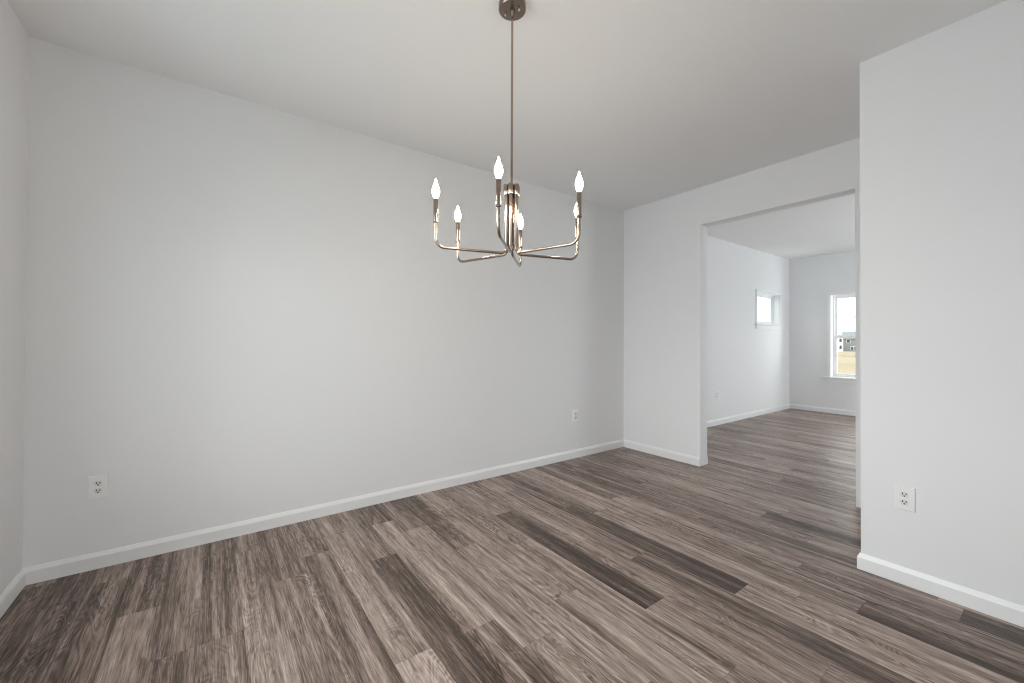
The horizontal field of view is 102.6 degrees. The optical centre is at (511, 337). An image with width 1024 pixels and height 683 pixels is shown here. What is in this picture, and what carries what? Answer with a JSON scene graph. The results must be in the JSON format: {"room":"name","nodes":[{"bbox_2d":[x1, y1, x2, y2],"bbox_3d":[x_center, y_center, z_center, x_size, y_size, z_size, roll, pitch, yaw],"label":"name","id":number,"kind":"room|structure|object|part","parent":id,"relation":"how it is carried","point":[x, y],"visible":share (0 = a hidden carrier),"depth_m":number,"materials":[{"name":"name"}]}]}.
{"room":"empty dining room","nodes":[
{"label":"empty dining room","id":0,"kind":"room"},
{"bbox_2d":[0,0,28,594],"bbox_3d":[-1.021,-0.152,-0.035,0.190,2.743,5.029,1,-1,-36],"label":"wall","id":1,"kind":"structure","parent":0,"point":[14,40],"depth_m":1.91,"materials":[{"name":"white paint"}]},
{"bbox_2d":[0,569,25,618],"bbox_3d":[-0.995,1.178,0.087,0.014,0.085,4.825,1,-1,-36],"label":"baseboard","id":2,"kind":"structure","parent":1,"relation":"attached to","point":[17,584],"depth_m":1.91,"materials":[{"name":"white paint"}]},
{"bbox_2d":[22,37,788,567],"bbox_3d":[1.288,-0.108,4.889,9.733,2.743,0.190,1,-1,-36],"label":"wall","id":3,"kind":"structure","parent":0,"point":[237,309],"depth_m":2.71,"materials":[{"name":"white paint"}]},
{"bbox_2d":[88,474,108,499],"bbox_3d":[-2.213,0.798,2.197,0.078,0.120,0.012,1,-1,-36],"label":"wall outlet","id":4,"kind":"object","parent":3,"relation":"attached to","point":[98,486],"visible":1,"depth_m":2.19,"materials":[{"name":"white plastic"}]},
{"bbox_2d":[94,488,102,493],"bbox_3d":[-2.211,0.817,2.193,0.034,0.028,0.003,1,-1,-36],"label":"receptacle","id":5,"kind":"object","parent":4,"relation":"attached to","point":[96,490],"depth_m":2.19,"materials":[{"name":"grey plastic"}]},
{"bbox_2d":[94,481,102,485],"bbox_3d":[-2.210,0.778,2.193,0.034,0.028,0.003,1,-1,-36],"label":"receptacle","id":6,"kind":"object","parent":4,"relation":"attached to","point":[96,483],"depth_m":2.19,"materials":[{"name":"grey plastic"}]},
{"bbox_2d":[22,439,623,585],"bbox_3d":[-0.563,1.204,3.401,4.626,0.085,0.014,1,-1,-36],"label":"baseboard","id":7,"kind":"structure","parent":3,"relation":"attached to","point":[92,561],"depth_m":2.65,"materials":[{"name":"white paint"}]},
{"bbox_2d":[572,410,577,421],"bbox_3d":[0.667,0.817,4.304,0.078,0.120,0.012,1,-1,-36],"label":"wall outlet","id":8,"kind":"object","parent":3,"relation":"attached to","point":[574,412],"visible":1,"depth_m":4.29,"materials":[{"name":"white plastic"}]},
{"bbox_2d":[707,404,789,426],"bbox_3d":[3.262,1.238,6.201,4.599,0.085,0.014,1,-1,-36],"label":"baseboard","id":9,"kind":"structure","parent":3,"relation":"attached to","point":[724,420],"depth_m":6.52,"materials":[{"name":"white paint"}]},
{"bbox_2d":[754,289,783,329],"bbox_3d":[4.367,-0.474,7.109,1.053,0.650,0.235,1,-1,-36],"label":"window","id":10,"kind":"structure","parent":3,"relation":"in","point":[773,298],"depth_m":7.31,"materials":[{"name":"white paint"}]},
{"bbox_3d":[4.329,-0.500,7.161,0.845,0.480,0.032,1,-1,-36],"label":"sash","id":11,"kind":"part","parent":10,"relation":"part of","materials":[{"name":"white plastic"}]},
{"bbox_3d":[4.324,-0.500,7.168,0.889,0.524,0.090,1,-1,-36],"label":"frame","id":12,"kind":"part","parent":10,"relation":"part of","materials":[{"name":"white plastic"}]},
{"bbox_3d":[4.420,-0.224,7.033,1.053,0.022,0.050,1,-1,-36],"label":"sill","id":13,"kind":"part","parent":10,"relation":"part of","materials":[{"name":"white paint"}]},
{"bbox_2d":[7,0,1006,258],"bbox_3d":[2.779,-1.589,2.871,9.753,0.200,5.239,1,-1,-36],"label":"ceiling","id":14,"kind":"structure","parent":0,"point":[650,101],"depth_m":2.32,"materials":[{"name":"white paint"}]},
{"bbox_2d":[432,0,582,266],"bbox_3d":[0.000,-0.939,1.847,0.693,1.135,0.688,1,-1,-36],"label":"chandelier","id":15,"kind":"object","parent":14,"relation":"hanging from","point":[511,10],"visible":1,"depth_m":1.82,"materials":[{"name":"silver metal"}]},
{"bbox_3d":[-0.318,-0.623,1.717,0.031,0.083,0.031,1,-1,-36],"label":"bulb","id":16,"kind":"part","parent":15,"relation":"part of","materials":[{"name":"white glass"}]},
{"bbox_3d":[-0.270,-0.620,2.055,0.031,0.083,0.031,1,-1,-36],"label":"bulb","id":17,"kind":"part","parent":15,"relation":"part of","materials":[{"name":"white glass"}]},
{"bbox_3d":[-0.171,-0.438,1.775,0.329,0.132,0.012,0,0,-22],"label":"arm","id":18,"kind":"part","parent":15,"relation":"part of","materials":[{"name":"silver metal"}]},
{"bbox_3d":[-0.146,-0.437,1.956,0.329,0.132,0.012,0,-1,38],"label":"arm","id":19,"kind":"part","parent":15,"relation":"part of","materials":[{"name":"silver metal"}]},
{"bbox_3d":[-0.049,-0.624,1.507,0.031,0.083,0.031,1,-1,-36],"label":"bulb","id":20,"kind":"part","parent":15,"relation":"part of","materials":[{"name":"white glass"}]},
{"bbox_3d":[-0.027,-0.438,1.662,0.012,0.132,0.330,0,0,8],"label":"arm","id":21,"kind":"part","parent":15,"relation":"part of","materials":[{"name":"silver metal"}]},
{"bbox_3d":[0.000,-0.940,1.847,0.010,1.033,0.010,1,-1,-36],"label":"hanging rod","id":22,"kind":"part","parent":15,"relation":"part of","materials":[{"name":"silver metal"}]},
{"bbox_3d":[0.024,-0.436,2.024,0.012,0.132,0.330,0,0,8],"label":"arm","id":23,"kind":"part","parent":15,"relation":"part of","materials":[{"name":"silver metal"}]},
{"bbox_3d":[0.046,-0.618,2.183,0.031,0.083,0.031,1,-1,-36],"label":"bulb","id":24,"kind":"part","parent":15,"relation":"part of","materials":[{"name":"white glass"}]},
{"bbox_3d":[0.142,-0.437,1.731,0.329,0.132,0.012,0,-1,38],"label":"arm","id":25,"kind":"part","parent":15,"relation":"part of","materials":[{"name":"silver metal"}]},
{"bbox_3d":[0.168,-0.436,1.912,0.329,0.132,0.012,0,0,-22],"label":"arm","id":26,"kind":"part","parent":15,"relation":"part of","materials":[{"name":"silver metal"}]},
{"bbox_3d":[0.268,-0.622,1.635,0.031,0.083,0.031,1,-1,-36],"label":"bulb","id":27,"kind":"part","parent":15,"relation":"part of","materials":[{"name":"white glass"}]},
{"bbox_2d":[0,408,1023,682],"bbox_3d":[2.768,1.354,2.849,9.753,0.200,5.239,1,-1,-36],"label":"floor","id":28,"kind":"structure","parent":0,"point":[623,564],"depth_m":1.96,"materials":[{"name":"wood"}]},
{"bbox_2d":[624,138,860,507],"bbox_3d":[2.779,-0.117,2.864,0.142,2.743,4.839,1,-1,-36],"label":"wall","id":29,"kind":"structure","parent":0,"point":[665,240],"depth_m":4.17,"materials":[{"name":"white paint"}]},
{"bbox_2d":[789,250,855,410],"bbox_3d":[6.680,-0.084,5.601,0.190,2.743,5.029,1,-1,-36],"label":"wall","id":30,"kind":"structure","parent":0,"point":[811,278],"depth_m":7.26,"materials":[{"name":"white paint"}]},
{"bbox_2d":[790,404,855,415],"bbox_3d":[6.541,1.245,5.602,0.014,0.085,4.825,1,-1,-36],"label":"baseboard","id":31,"kind":"structure","parent":30,"relation":"attached to","point":[792,406],"depth_m":7.13,"materials":[{"name":"white paint"}]},
{"bbox_2d":[824,291,855,383],"bbox_3d":[5.808,-0.013,6.746,0.235,1.538,1.068,1,-1,-36],"label":"window","id":32,"kind":"structure","parent":30,"relation":"in","point":[832,297],"depth_m":7.08,"materials":[{"name":"white paint"}]},
{"bbox_3d":[5.731,0.682,6.686,0.050,0.022,1.068,1,-1,-36],"label":"sill","id":33,"kind":"part","parent":32,"relation":"part of","materials":[{"name":"white paint"}]},
{"bbox_3d":[5.866,-0.033,6.789,0.090,1.402,0.884,1,-1,-36],"label":"frame","id":34,"kind":"part","parent":32,"relation":"part of","materials":[{"name":"white plastic"}]},
{"bbox_3d":[5.882,-0.354,6.802,0.032,0.716,0.840,1,-1,-36],"label":"sash","id":35,"kind":"part","parent":32,"relation":"part of","materials":[{"name":"white plastic"}]},
{"bbox_3d":[5.850,0.308,6.776,0.032,0.676,0.840,1,-1,-36],"label":"sash","id":36,"kind":"part","parent":32,"relation":"part of","materials":[{"name":"white plastic"}]},
{"bbox_2d":[860,0,1023,605],"bbox_3d":[3.026,-0.126,1.552,1.036,2.743,2.430,1,-1,-36],"label":"wall","id":37,"kind":"structure","parent":0,"point":[942,110],"depth_m":1.97,"materials":[{"name":"white paint"}]},
{"bbox_2d":[894,484,915,512],"bbox_3d":[1.985,0.811,2.075,0.012,0.120,0.078,1,-1,-36],"label":"wall outlet","id":38,"kind":"object","parent":37,"relation":"attached to","point":[904,496],"visible":1,"depth_m":2.07,"materials":[{"name":"white plastic"}]},
{"bbox_2d":[900,499,908,505],"bbox_3d":[1.982,0.830,2.072,0.003,0.028,0.034,1,-1,-36],"label":"receptacle","id":39,"kind":"object","parent":38,"relation":"attached to","point":[903,502],"depth_m":2.07,"materials":[{"name":"grey plastic"}]},
{"bbox_2d":[900,491,908,497],"bbox_3d":[1.982,0.791,2.072,0.003,0.028,0.034,1,-1,-36],"label":"receptacle","id":40,"kind":"object","parent":38,"relation":"attached to","point":[903,494],"depth_m":2.07,"materials":[{"name":"grey plastic"}]},
{"bbox_2d":[857,552,1023,626],"bbox_3d":[3.011,1.203,1.544,1.050,0.085,2.444,1,-1,-36],"label":"baseboard","id":41,"kind":"structure","parent":37,"relation":"attached to","point":[990,605],"depth_m":1.95,"materials":[{"name":"white paint"}]},
{"label":"outside","id":42,"kind":"structure","parent":0,"visible":0},
{"bbox_2d":[837,351,855,373],"bbox_3d":[256.461,5.553,249.617,691.187,2.323,700.000,1,-1,-36],"label":"ground","id":43,"kind":"structure","parent":42,"point":[846,364],"depth_m":40.23,"materials":[{"name":"beige sand"}]},
{"bbox_2d":[837,335,842,350],"bbox_3d":[125.137,1.404,163.686,11.300,7.840,12.800,0,-1,37],"label":"house","id":44,"kind":"structure","parent":43,"relation":"on","point":[839,340],"depth_m":156.25,"materials":[{"name":"white"}]},
{"bbox_2d":[842,331,854,350],"bbox_3d":[141.719,1.488,165.599,13.100,8.140,10.800,0,-1,41],"label":"house","id":45,"kind":"structure","parent":43,"relation":"on","point":[848,343],"depth_m":164.87,"materials":[{"name":"grey"}]}
]}

